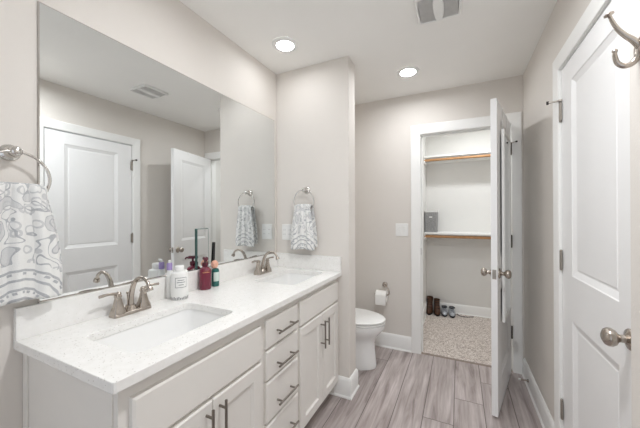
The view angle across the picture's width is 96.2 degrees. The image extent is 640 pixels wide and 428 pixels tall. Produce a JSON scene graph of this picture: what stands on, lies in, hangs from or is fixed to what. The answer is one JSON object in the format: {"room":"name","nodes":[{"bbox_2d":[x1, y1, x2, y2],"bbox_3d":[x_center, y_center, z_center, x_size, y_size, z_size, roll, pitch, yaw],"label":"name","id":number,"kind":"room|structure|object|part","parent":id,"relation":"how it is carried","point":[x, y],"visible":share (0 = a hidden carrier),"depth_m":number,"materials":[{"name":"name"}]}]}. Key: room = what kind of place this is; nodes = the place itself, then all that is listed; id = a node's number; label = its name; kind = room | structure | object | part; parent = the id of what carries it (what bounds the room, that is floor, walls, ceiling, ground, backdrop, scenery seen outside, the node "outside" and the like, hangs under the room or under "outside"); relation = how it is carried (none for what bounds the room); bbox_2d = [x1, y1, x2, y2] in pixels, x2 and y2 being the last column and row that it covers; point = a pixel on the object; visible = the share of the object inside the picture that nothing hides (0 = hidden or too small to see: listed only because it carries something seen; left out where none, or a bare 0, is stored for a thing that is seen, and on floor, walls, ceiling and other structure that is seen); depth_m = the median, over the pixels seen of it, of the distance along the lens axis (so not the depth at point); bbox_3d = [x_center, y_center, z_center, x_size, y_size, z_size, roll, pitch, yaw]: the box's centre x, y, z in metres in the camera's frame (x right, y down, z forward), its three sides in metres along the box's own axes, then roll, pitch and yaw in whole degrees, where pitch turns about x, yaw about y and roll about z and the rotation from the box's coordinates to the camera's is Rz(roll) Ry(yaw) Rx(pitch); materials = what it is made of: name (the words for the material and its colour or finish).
{"room":"bathroom","nodes":[
{"label":"bathroom","id":0,"kind":"room"},
{"bbox_2d":[0,0,276,427],"bbox_3d":[-0.846,0.092,1.410,0.100,2.440,4.100,0,0,26],"label":"wall","id":1,"kind":"structure","parent":0,"point":[168,32],"depth_m":1.17,"materials":[{"name":"beige paint"}]},
{"bbox_2d":[0,144,51,191],"bbox_3d":[-0.989,-0.128,0.926,0.066,0.200,0.178,0,0,26],"label":"towel ring","id":2,"kind":"object","parent":1,"relation":"attached to","point":[8,152],"visible":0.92,"depth_m":0.93,"materials":[{"name":"silver metal"}]},
{"bbox_3d":[-0.989,-0.200,0.926,0.066,0.054,0.054,0,0,26],"label":"post","id":3,"kind":"part","parent":2,"relation":"part of","materials":[{"name":"silver metal"}]},
{"bbox_2d":[0,181,61,305],"bbox_3d":[-0.968,0.091,0.915,0.069,0.385,0.225,0,0,26],"label":"hand towel","id":4,"kind":"object","parent":2,"relation":"hanging from","point":[30,252],"visible":1,"depth_m":0.92,"materials":[{"name":"white fabric"}]},
{"bbox_2d":[13,253,277,340],"bbox_3d":[-0.672,0.364,1.627,0.020,0.106,1.520,0,0,26],"label":"backsplash","id":5,"kind":"structure","parent":1,"relation":"attached to","point":[31,320],"depth_m":1.12,"materials":[{"name":"white stone"}]},
{"bbox_2d":[37,1,274,302],"bbox_3d":[-0.672,-0.217,1.645,0.010,1.056,1.429,0,0,26],"label":"wall mirror","id":6,"kind":"object","parent":1,"relation":"attached to","point":[140,155],"visible":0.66,"depth_m":1.31,"materials":[{"name":"silver mirror"}]},
{"bbox_2d":[276,56,355,377],"bbox_3d":[-0.042,0.090,2.245,0.618,2.440,0.141,0,0,26],"label":"wall partition","id":7,"kind":"structure","parent":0,"point":[315,104],"depth_m":2.14,"materials":[{"name":"beige paint"}]},
{"bbox_2d":[282,224,291,239],"bbox_3d":[-0.258,0.143,2.268,0.100,0.125,0.008,0,0,26],"label":"outlet plate","id":8,"kind":"object","parent":7,"relation":"attached to","point":[286,228],"visible":0.95,"depth_m":2.27,"materials":[{"name":"white plastic"}]},
{"bbox_2d":[293,187,313,208],"bbox_3d":[-0.113,-0.108,2.165,0.178,0.200,0.066,0,0,26],"label":"towel ring","id":9,"kind":"object","parent":7,"relation":"attached to","point":[306,190],"visible":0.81,"depth_m":2.16,"materials":[{"name":"silver metal"}]},
{"bbox_2d":[291,204,316,250],"bbox_3d":[-0.124,0.095,2.145,0.200,0.342,0.069,0,0,26],"label":"hand towel","id":10,"kind":"object","parent":9,"relation":"hanging from","point":[303,232],"visible":1,"depth_m":2.12,"materials":[{"name":"white fabric"}]},
{"bbox_3d":[-0.114,-0.181,2.165,0.054,0.054,0.066,0,0,26],"label":"post","id":11,"kind":"part","parent":9,"relation":"part of","materials":[{"name":"silver metal"}]},
{"bbox_2d":[329,368,359,399],"bbox_3d":[-0.027,1.240,2.239,0.640,0.140,0.185,0,0,26],"label":"baseboard","id":12,"kind":"structure","parent":7,"relation":"attached to","point":[346,388],"depth_m":2.06,"materials":[{"name":"white paint"}]},
{"bbox_2d":[179,0,556,104],"bbox_3d":[0.005,-1.172,0.998,2.001,0.080,4.100,0,0,26],"label":"ceiling","id":13,"kind":"structure","parent":0,"point":[490,40],"depth_m":1.83,"materials":[{"name":"paint"}]},
{"bbox_2d":[272,37,297,52],"bbox_3d":[-0.233,-1.123,1.915,0.176,0.012,0.176,0,0,26],"label":"recessed light","id":14,"kind":"object","parent":13,"relation":"in","point":[281,44],"visible":1,"depth_m":1.91,"materials":[{"name":"white plastic"}]},
{"bbox_2d":[277,41,293,49],"bbox_3d":[-0.233,-1.126,1.915,0.114,0.002,0.114,0,0,3],"label":"diffuser","id":15,"kind":"object","parent":14,"relation":"attached to","point":[281,45],"depth_m":1.92,"materials":[{"name":"white plastic"}]},
{"bbox_2d":[397,66,419,77],"bbox_3d":[0.700,-1.126,2.285,0.176,0.012,0.176,0,0,26],"label":"recessed light","id":16,"kind":"object","parent":13,"relation":"in","point":[410,71],"visible":1,"depth_m":2.27,"materials":[{"name":"white plastic"}]},
{"bbox_2d":[401,69,414,75],"bbox_3d":[0.700,-1.129,2.285,0.114,0.002,0.114,0,0,3],"label":"diffuser","id":17,"kind":"object","parent":16,"relation":"attached to","point":[404,72],"depth_m":2.29,"materials":[{"name":"white plastic"}]},
{"bbox_2d":[414,0,461,24],"bbox_3d":[0.641,-1.123,1.556,0.232,0.020,0.232,0,0,26],"label":"ceiling vent","id":18,"kind":"object","parent":13,"relation":"in","point":[427,11],"visible":1,"depth_m":1.57,"materials":[{"name":"white plastic"}]},
{"bbox_2d":[418,0,434,22],"bbox_3d":[0.587,-1.121,1.583,0.073,0.005,0.196,0,0,26],"label":"grille","id":19,"kind":"object","parent":18,"relation":"attached to","point":[426,8],"depth_m":1.59,"materials":[{"name":"grey plastic"}]},
{"bbox_2d":[443,0,457,16],"bbox_3d":[0.696,-1.122,1.530,0.073,0.005,0.196,0,0,26],"label":"grille","id":20,"kind":"object","parent":18,"relation":"attached to","point":[450,7],"depth_m":1.56,"materials":[{"name":"grey plastic"}]},
{"bbox_2d":[304,346,541,427],"bbox_3d":[-0.009,1.338,0.945,2.001,0.060,3.993,0,0,26],"label":"floor","id":21,"kind":"structure","parent":0,"point":[404,389],"depth_m":2.03,"materials":[{"name":"grey wood"}]},
{"bbox_2d":[23,318,261,427],"bbox_3d":[-0.607,0.878,1.114,0.579,0.865,0.610,0,0,26],"label":"vanity cabinet","id":22,"kind":"object","parent":21,"relation":"on","point":[218,385],"visible":0.59,"depth_m":0.93,"materials":[{"name":"white paint"}]},
{"bbox_3d":[-0.772,0.878,0.861,0.503,0.865,0.010,0,0,26],"label":"panel","id":23,"kind":"part","parent":22,"relation":"part of","materials":[{"name":"white paint"}]},
{"bbox_2d":[13,253,341,394],"bbox_3d":[-0.427,0.378,1.508,0.563,0.136,1.520,0,0,26],"label":"countertop","id":24,"kind":"structure","parent":22,"relation":"on","point":[62,334],"depth_m":1.08,"materials":[{"name":"white stone"}]},
{"bbox_2d":[98,276,158,318],"bbox_3d":[-0.794,0.336,1.206,0.188,0.159,0.188,0,0,-22],"label":"bathroom faucet","id":25,"kind":"object","parent":24,"relation":"on","point":[118,310],"visible":1,"depth_m":1.20,"materials":[{"name":"silver metal"}]},
{"bbox_3d":[-0.836,0.326,1.143,0.021,0.024,0.083,0,0,26],"label":"lever","id":26,"kind":"part","parent":25,"relation":"part of","materials":[{"name":"silver metal"}]},
{"bbox_3d":[-0.823,0.367,1.169,0.048,0.078,0.048,0,0,26],"label":"handle","id":27,"kind":"part","parent":25,"relation":"part of","materials":[{"name":"silver metal"}]},
{"bbox_3d":[-0.800,0.409,1.216,0.052,0.014,0.156,0,0,26],"label":"plate","id":28,"kind":"part","parent":25,"relation":"part of","materials":[{"name":"silver metal"}]},
{"bbox_3d":[-0.752,0.331,1.192,0.167,0.150,0.052,0,0,26],"label":"spout","id":29,"kind":"part","parent":25,"relation":"part of","materials":[{"name":"silver metal"}]},
{"bbox_3d":[-0.778,0.367,1.263,0.048,0.078,0.048,0,0,26],"label":"handle","id":30,"kind":"part","parent":25,"relation":"part of","materials":[{"name":"silver metal"}]},
{"bbox_3d":[-0.765,0.326,1.289,0.021,0.024,0.083,0,0,26],"label":"lever","id":31,"kind":"part","parent":25,"relation":"part of","materials":[{"name":"silver metal"}]},
{"bbox_2d":[95,309,223,352],"bbox_3d":[-0.583,0.521,1.099,0.336,0.149,0.468,0,0,26],"label":"undermount sink","id":32,"kind":"object","parent":24,"relation":"in","point":[143,337],"visible":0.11,"depth_m":1.21,"materials":[{"name":"white ceramic"}]},
{"bbox_2d":[166,260,172,298],"bbox_3d":[-0.744,0.321,1.420,0.029,0.191,0.028,0,0,26],"label":"bottle","id":33,"kind":"object","parent":24,"relation":"on","point":[169,264],"visible":0.92,"depth_m":1.41,"materials":[{"name":"white plastic"}]},
{"bbox_2d":[171,265,187,300],"bbox_3d":[-0.689,0.334,1.407,0.078,0.164,0.078,0,0,-40],"label":"lotion bottle","id":34,"kind":"object","parent":24,"relation":"on","point":[179,277],"visible":1,"depth_m":1.38,"materials":[{"name":"white plastic"}]},
{"bbox_2d":[196,228,208,269],"bbox_3d":[-0.669,0.197,1.634,0.009,0.228,0.082,0,0,26],"label":"mirror","id":35,"kind":"object","parent":24,"relation":"on","point":[202,245],"visible":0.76,"depth_m":1.62,"materials":[{"name":"grey mirror"}]},
{"bbox_2d":[199,256,210,289],"bbox_3d":[-0.639,0.327,1.594,0.064,0.178,0.067,0,0,7],"label":"pump bottle","id":36,"kind":"object","parent":24,"relation":"on","point":[204,271],"visible":1,"depth_m":1.57,"materials":[{"name":"red plastic"}]},
{"bbox_2d":[213,242,214,259],"bbox_3d":[-0.632,0.239,1.709,0.008,0.142,0.020,0,0,26],"label":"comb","id":37,"kind":"object","parent":24,"relation":"on","point":[213,242],"visible":0.65,"depth_m":1.71,"materials":[{"name":"black plastic"}]},
{"bbox_2d":[212,268,218,286],"bbox_3d":[-0.606,0.365,1.663,0.042,0.102,0.042,0,0,-44],"label":"bottle","id":38,"kind":"object","parent":24,"relation":"on","point":[215,271],"visible":0.98,"depth_m":1.65,"materials":[{"name":"teal plastic"}]},
{"bbox_2d":[211,260,218,267],"bbox_3d":[-0.609,0.290,1.657,0.045,0.046,0.043,0,0,26],"label":"cap","id":39,"kind":"object","parent":38,"relation":"on","point":[214,264],"visible":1,"depth_m":1.65,"materials":[{"name":"pink plastic"}]},
{"bbox_2d":[252,251,278,274],"bbox_3d":[-0.396,0.336,2.013,0.188,0.159,0.188,0,0,-22],"label":"bathroom faucet","id":40,"kind":"object","parent":24,"relation":"on","point":[259,270],"visible":1,"depth_m":2.00,"materials":[{"name":"silver metal"}]},
{"bbox_3d":[-0.425,0.367,1.976,0.048,0.078,0.048,0,0,26],"label":"handle","id":41,"kind":"part","parent":40,"relation":"part of","materials":[{"name":"silver metal"}]},
{"bbox_3d":[-0.402,0.409,2.023,0.052,0.014,0.156,0,0,26],"label":"plate","id":42,"kind":"part","parent":40,"relation":"part of","materials":[{"name":"silver metal"}]},
{"bbox_3d":[-0.380,0.367,2.070,0.048,0.078,0.048,0,0,26],"label":"handle","id":43,"kind":"part","parent":40,"relation":"part of","materials":[{"name":"silver metal"}]},
{"bbox_3d":[-0.354,0.331,2.000,0.167,0.150,0.052,0,0,26],"label":"spout","id":44,"kind":"part","parent":40,"relation":"part of","materials":[{"name":"silver metal"}]},
{"bbox_2d":[264,273,314,284],"bbox_3d":[-0.193,0.521,1.916,0.336,0.149,0.468,0,0,26],"label":"undermount sink","id":45,"kind":"object","parent":24,"relation":"in","point":[290,278],"visible":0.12,"depth_m":2.12,"materials":[{"name":"white ceramic"}]},
{"bbox_3d":[-0.403,0.827,1.021,0.019,0.765,0.600,0,0,26],"label":"frame","id":46,"kind":"part","parent":22,"relation":"part of","materials":[{"name":"white paint"}]},
{"bbox_3d":[-0.445,0.926,0.891,0.019,0.543,0.274,0,0,26],"label":"door","id":47,"kind":"part","parent":22,"relation":"part of","materials":[{"name":"white paint"}]},
{"bbox_3d":[-0.373,0.752,0.976,0.037,0.175,0.010,0,0,26],"label":"handle","id":48,"kind":"part","parent":22,"relation":"part of","materials":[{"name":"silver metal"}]},
{"bbox_3d":[-0.347,0.752,1.030,0.037,0.175,0.010,0,0,26],"label":"handle","id":49,"kind":"part","parent":22,"relation":"part of","materials":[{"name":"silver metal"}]},
{"bbox_3d":[-0.323,0.926,1.141,0.019,0.543,0.278,0,0,26],"label":"door","id":50,"kind":"part","parent":22,"relation":"part of","materials":[{"name":"white paint"}]},
{"bbox_2d":[261,300,298,427],"bbox_3d":[-0.405,0.878,1.529,0.579,0.865,0.312,0,0,26],"label":"vanity cabinet","id":51,"kind":"object","parent":21,"relation":"on","point":[279,332],"visible":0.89,"depth_m":1.39,"materials":[{"name":"white paint"}]},
{"bbox_3d":[-0.187,0.548,1.426,0.019,0.130,0.281,0,0,26],"label":"drawer","id":52,"kind":"part","parent":51,"relation":"part of","materials":[{"name":"white paint"}]},
{"bbox_3d":[-0.185,1.081,1.425,0.019,0.234,0.281,0,0,26],"label":"drawer","id":53,"kind":"part","parent":51,"relation":"part of","materials":[{"name":"white paint"}]},
{"bbox_3d":[-0.186,0.861,1.425,0.019,0.182,0.281,0,0,26],"label":"drawer","id":54,"kind":"part","parent":51,"relation":"part of","materials":[{"name":"white paint"}]},
{"bbox_3d":[-0.186,0.692,1.426,0.019,0.131,0.281,0,0,26],"label":"drawer","id":55,"kind":"part","parent":51,"relation":"part of","materials":[{"name":"white paint"}]},
{"bbox_3d":[-0.161,0.883,1.413,0.037,0.010,0.172,0,0,26],"label":"handle","id":56,"kind":"part","parent":51,"relation":"part of","materials":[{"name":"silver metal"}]},
{"bbox_3d":[-0.161,0.707,1.413,0.037,0.010,0.172,0,0,26],"label":"handle","id":57,"kind":"part","parent":51,"relation":"part of","materials":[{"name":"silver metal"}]},
{"bbox_3d":[-0.162,0.552,1.413,0.037,0.010,0.172,0,0,26],"label":"handle","id":58,"kind":"part","parent":51,"relation":"part of","materials":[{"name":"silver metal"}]},
{"bbox_3d":[-0.160,1.069,1.412,0.037,0.010,0.172,0,0,26],"label":"handle","id":59,"kind":"part","parent":51,"relation":"part of","materials":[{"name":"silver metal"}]},
{"bbox_2d":[296,278,337,427],"bbox_3d":[-0.212,0.878,1.928,0.579,0.865,0.575,0,0,26],"label":"vanity cabinet","id":60,"kind":"object","parent":21,"relation":"on","point":[317,329],"visible":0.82,"depth_m":1.76,"materials":[{"name":"white paint"}]},
{"bbox_3d":[-0.052,0.913,1.702,0.019,0.568,0.280,0,0,26],"label":"door","id":61,"kind":"part","parent":60,"relation":"part of","materials":[{"name":"white paint"}]},
{"bbox_3d":[0.022,0.749,1.791,0.037,0.170,0.010,0,0,26],"label":"handle","id":62,"kind":"part","parent":60,"relation":"part of","materials":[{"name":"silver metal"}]},
{"bbox_3d":[0.047,0.749,1.843,0.037,0.170,0.010,0,0,26],"label":"handle","id":63,"kind":"part","parent":60,"relation":"part of","materials":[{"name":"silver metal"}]},
{"bbox_3d":[0.067,0.913,1.947,0.019,0.568,0.260,0,0,26],"label":"door","id":64,"kind":"part","parent":60,"relation":"part of","materials":[{"name":"white paint"}]},
{"bbox_2d":[355,308,385,369],"bbox_3d":[0.211,0.942,2.582,0.754,0.737,0.460,0,0,26],"label":"toilet","id":65,"kind":"object","parent":21,"relation":"on","point":[369,324],"visible":0.33,"depth_m":2.41,"materials":[{"name":"white ceramic"}]},
{"bbox_3d":[0.304,0.922,2.536,0.540,0.017,0.376,0,0,26],"label":"seat","id":66,"kind":"part","parent":65,"relation":"part of","materials":[{"name":"white plastic"}]},
{"bbox_3d":[0.299,0.906,2.539,0.558,0.048,0.380,0,0,26],"label":"lid","id":67,"kind":"part","parent":65,"relation":"part of","materials":[{"name":"white plastic"}]},
{"bbox_2d":[422,137,426,308],"bbox_3d":[1.165,0.088,3.447,0.100,2.440,1.320,0,0,26],"label":"wall","id":68,"kind":"structure","parent":0,"point":[423,138],"depth_m":3.72,"materials":[{"name":"paint"}]},
{"bbox_2d":[423,301,426,324],"bbox_3d":[1.203,1.245,3.373,0.022,0.125,1.220,0,0,26],"label":"baseboard","id":69,"kind":"structure","parent":68,"relation":"attached to","point":[425,306],"depth_m":3.59,"materials":[{"name":"white paint"}]},
{"bbox_2d":[355,75,523,358],"bbox_3d":[0.927,0.088,2.763,1.911,2.440,0.119,0,0,26],"label":"wall","id":70,"kind":"structure","parent":0,"point":[382,127],"depth_m":2.79,"materials":[{"name":"beige paint"}]},
{"bbox_2d":[382,282,389,295],"bbox_3d":[0.614,0.731,2.809,0.150,0.120,0.072,0,0,26],"label":"toilet paper holder","id":71,"kind":"object","parent":70,"relation":"attached to","point":[384,284],"visible":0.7,"depth_m":2.78,"materials":[{"name":"silver metal"}]},
{"bbox_2d":[375,290,387,305],"bbox_3d":[0.598,0.806,2.785,0.100,0.129,0.111,0,0,26],"label":"toilet paper roll","id":72,"kind":"object","parent":71,"relation":"on","point":[381,298],"visible":0.98,"depth_m":2.74,"materials":[{"name":"white paper"}]},
{"bbox_2d":[375,332,410,352],"bbox_3d":[0.453,1.240,2.914,0.916,0.140,0.022,0,0,26],"label":"baseboard","id":73,"kind":"structure","parent":70,"relation":"attached to","point":[387,340],"depth_m":2.78,"materials":[{"name":"white paint"}]},
{"bbox_2d":[396,223,407,235],"bbox_3d":[0.786,0.152,2.760,0.118,0.122,0.010,0,0,26],"label":"light switch","id":74,"kind":"object","parent":70,"relation":"attached to","point":[401,228],"visible":1,"depth_m":2.76,"materials":[{"name":"white plastic"}]},
{"bbox_2d":[411,112,522,373],"bbox_3d":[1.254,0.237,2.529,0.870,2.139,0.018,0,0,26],"label":"door frame","id":75,"kind":"structure","parent":70,"relation":"attached to","point":[515,118],"depth_m":2.48,"materials":[{"name":"white paint"}]},
{"bbox_2d":[421,352,512,371],"bbox_3d":[1.276,1.303,2.542,0.716,0.007,0.028,0,0,26],"label":"trim","id":76,"kind":"structure","parent":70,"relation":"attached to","point":[421,352],"depth_m":2.56,"materials":[{"name":"grey wood"}]},
{"bbox_2d":[481,98,517,416],"bbox_3d":[1.334,0.276,2.102,0.173,2.030,0.715,0,0,40],"label":"door","id":77,"kind":"structure","parent":70,"relation":"in","point":[501,332],"depth_m":1.84,"materials":[{"name":"white paint"}]},
{"bbox_3d":[1.112,0.387,1.913,0.069,0.066,0.066,0,0,40],"label":"knob","id":78,"kind":"part","parent":77,"relation":"part of","materials":[{"name":"silver metal"}]},
{"bbox_3d":[1.111,0.386,1.829,0.022,0.060,0.010,0,0,40],"label":"latch plate","id":79,"kind":"part","parent":77,"relation":"part of","materials":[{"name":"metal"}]},
{"bbox_3d":[1.192,0.386,1.847,0.069,0.066,0.066,0,0,40],"label":"knob","id":80,"kind":"part","parent":77,"relation":"part of","materials":[{"name":"silver metal"}]},
{"bbox_2d":[501,108,510,322],"bbox_3d":[1.339,-0.003,2.095,0.060,1.479,0.340,0,0,40],"label":"mirror","id":81,"kind":"object","parent":77,"relation":"hanging from","point":[505,139],"visible":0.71,"depth_m":2.05,"materials":[{"name":"white mirror"}]},
{"bbox_3d":[1.355,0.079,2.081,0.001,1.267,0.292,0,0,40],"label":"glass","id":82,"kind":"part","parent":81,"relation":"part of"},
{"bbox_2d":[426,130,490,307],"bbox_3d":[2.176,0.085,3.635,1.555,2.440,0.100,0,0,26],"label":"wall","id":83,"kind":"structure","parent":0,"point":[460,192],"depth_m":3.75,"materials":[{"name":"paint"}]},
{"bbox_2d":[424,150,490,166],"bbox_3d":[2.081,-0.693,3.447,1.552,0.091,0.319,0,0,26],"label":"closet shelf","id":84,"kind":"object","parent":83,"relation":"attached to","point":[478,155],"visible":0.46,"depth_m":3.57,"materials":[{"name":"white paint"}]},
{"bbox_3d":[2.027,-0.685,3.335,1.547,0.033,0.033,0,0,26],"label":"rod","id":85,"kind":"part","parent":84,"relation":"part of","materials":[{"name":"brown wood"}]},
{"bbox_2d":[424,231,490,238],"bbox_3d":[2.085,0.272,3.445,1.552,0.091,0.319,0,0,26],"label":"closet shelf","id":86,"kind":"object","parent":83,"relation":"attached to","point":[440,234],"visible":0.37,"depth_m":3.55,"materials":[{"name":"white paint"}]},
{"bbox_2d":[424,211,437,231],"bbox_3d":[1.459,0.095,3.755,0.154,0.272,0.254,0,0,26],"label":"storage bin","id":87,"kind":"object","parent":86,"relation":"on","point":[431,217],"visible":0.97,"depth_m":3.65,"materials":[{"name":"grey fabric"}]},
{"bbox_3d":[2.031,0.280,3.333,1.547,0.033,0.033,0,0,26],"label":"rod","id":88,"kind":"part","parent":86,"relation":"part of","materials":[{"name":"brown wood"}]},
{"bbox_2d":[433,301,490,317],"bbox_3d":[2.154,1.242,3.578,1.555,0.125,0.022,0,0,26],"label":"baseboard","id":89,"kind":"structure","parent":83,"relation":"attached to","point":[476,311],"depth_m":3.69,"materials":[{"name":"white paint"}]},
{"bbox_2d":[423,311,511,369],"bbox_3d":[1.892,1.331,3.036,1.755,0.068,1.426,0,0,26],"label":"floor","id":90,"kind":"structure","parent":0,"point":[467,338],"depth_m":3.03,"materials":[{"name":"beige carpet"}]},
{"bbox_2d":[426,296,432,314],"bbox_3d":[1.448,1.205,3.793,0.085,0.190,0.231,0,0,26],"label":"boot","id":91,"kind":"object","parent":90,"relation":"on","point":[429,310],"visible":0.98,"depth_m":3.77,"materials":[{"name":"brown leather"}]},
{"bbox_2d":[434,298,440,315],"bbox_3d":[1.530,1.213,3.749,0.085,0.172,0.231,0,0,20],"label":"boot","id":92,"kind":"object","parent":90,"relation":"on","point":[437,311],"visible":1,"depth_m":3.72,"materials":[{"name":"brown leather"}]},
{"bbox_2d":[441,305,447,316],"bbox_3d":[1.612,1.255,3.717,0.080,0.087,0.220,0,0,22],"label":"sneaker","id":93,"kind":"object","parent":90,"relation":"on","point":[444,312],"visible":1,"depth_m":3.68,"materials":[{"name":"grey fabric"}]},
{"bbox_2d":[449,306,455,317],"bbox_3d":[1.694,1.255,3.680,0.080,0.087,0.220,0,0,22],"label":"sneaker","id":94,"kind":"object","parent":90,"relation":"on","point":[452,314],"visible":1,"depth_m":3.65,"materials":[{"name":"grey fabric"}]},
{"bbox_2d":[523,0,590,419],"bbox_3d":[1.287,0.084,1.441,0.110,2.440,1.946,0,0,26],"label":"wall","id":95,"kind":"structure","parent":0,"point":[565,15],"depth_m":1.83,"materials":[{"name":"beige paint"}]},
{"bbox_2d":[522,358,553,427],"bbox_3d":[1.460,1.234,1.938,0.022,0.140,0.867,0,0,26],"label":"baseboard","id":96,"kind":"structure","parent":95,"relation":"attached to","point":[546,420],"depth_m":1.89,"materials":[{"name":"white paint"}]},
{"bbox_2d":[552,0,611,427],"bbox_3d":[1.127,0.243,1.130,0.128,2.122,0.874,0,0,26],"label":"door frame","id":97,"kind":"structure","parent":95,"relation":"attached to","point":[595,7],"depth_m":1.48,"materials":[{"name":"white paint"}]},
{"bbox_2d":[546,0,631,427],"bbox_3d":[1.077,0.279,1.169,0.104,2.026,0.735,0,0,26],"label":"door","id":98,"kind":"structure","parent":95,"relation":"in","point":[594,108],"depth_m":1.11,"materials":[{"name":"white paint"}]},
{"bbox_3d":[0.927,0.387,0.897,0.069,0.066,0.066,0,0,26],"label":"knob","id":99,"kind":"part","parent":98,"relation":"part of","materials":[{"name":"silver metal"}]},
{"bbox_2d":[629,0,639,427],"bbox_3d":[0.382,0.084,-0.277,0.239,2.440,1.935,0,0,26],"label":"wall","id":100,"kind":"structure","parent":0,"point":[634,5],"depth_m":0.62,"materials":[{"name":"beige paint"}]},
{"bbox_2d":[604,11,639,68],"bbox_3d":[0.645,-0.372,0.610,0.063,0.127,0.048,0,0,26],"label":"robe hook","id":101,"kind":"object","parent":100,"relation":"attached to","point":[633,40],"visible":1,"depth_m":0.61,"materials":[{"name":"silver metal"}]},
{"bbox_3d":[0.644,-0.391,0.610,0.062,0.089,0.017,0,0,26],"label":"arm","id":102,"kind":"part","parent":101,"relation":"part of","materials":[{"name":"silver metal"}]},
{"bbox_3d":[0.651,-0.331,0.607,0.051,0.046,0.013,0,0,26],"label":"arm","id":103,"kind":"part","parent":101,"relation":"part of","materials":[{"name":"silver metal"}]}
]}

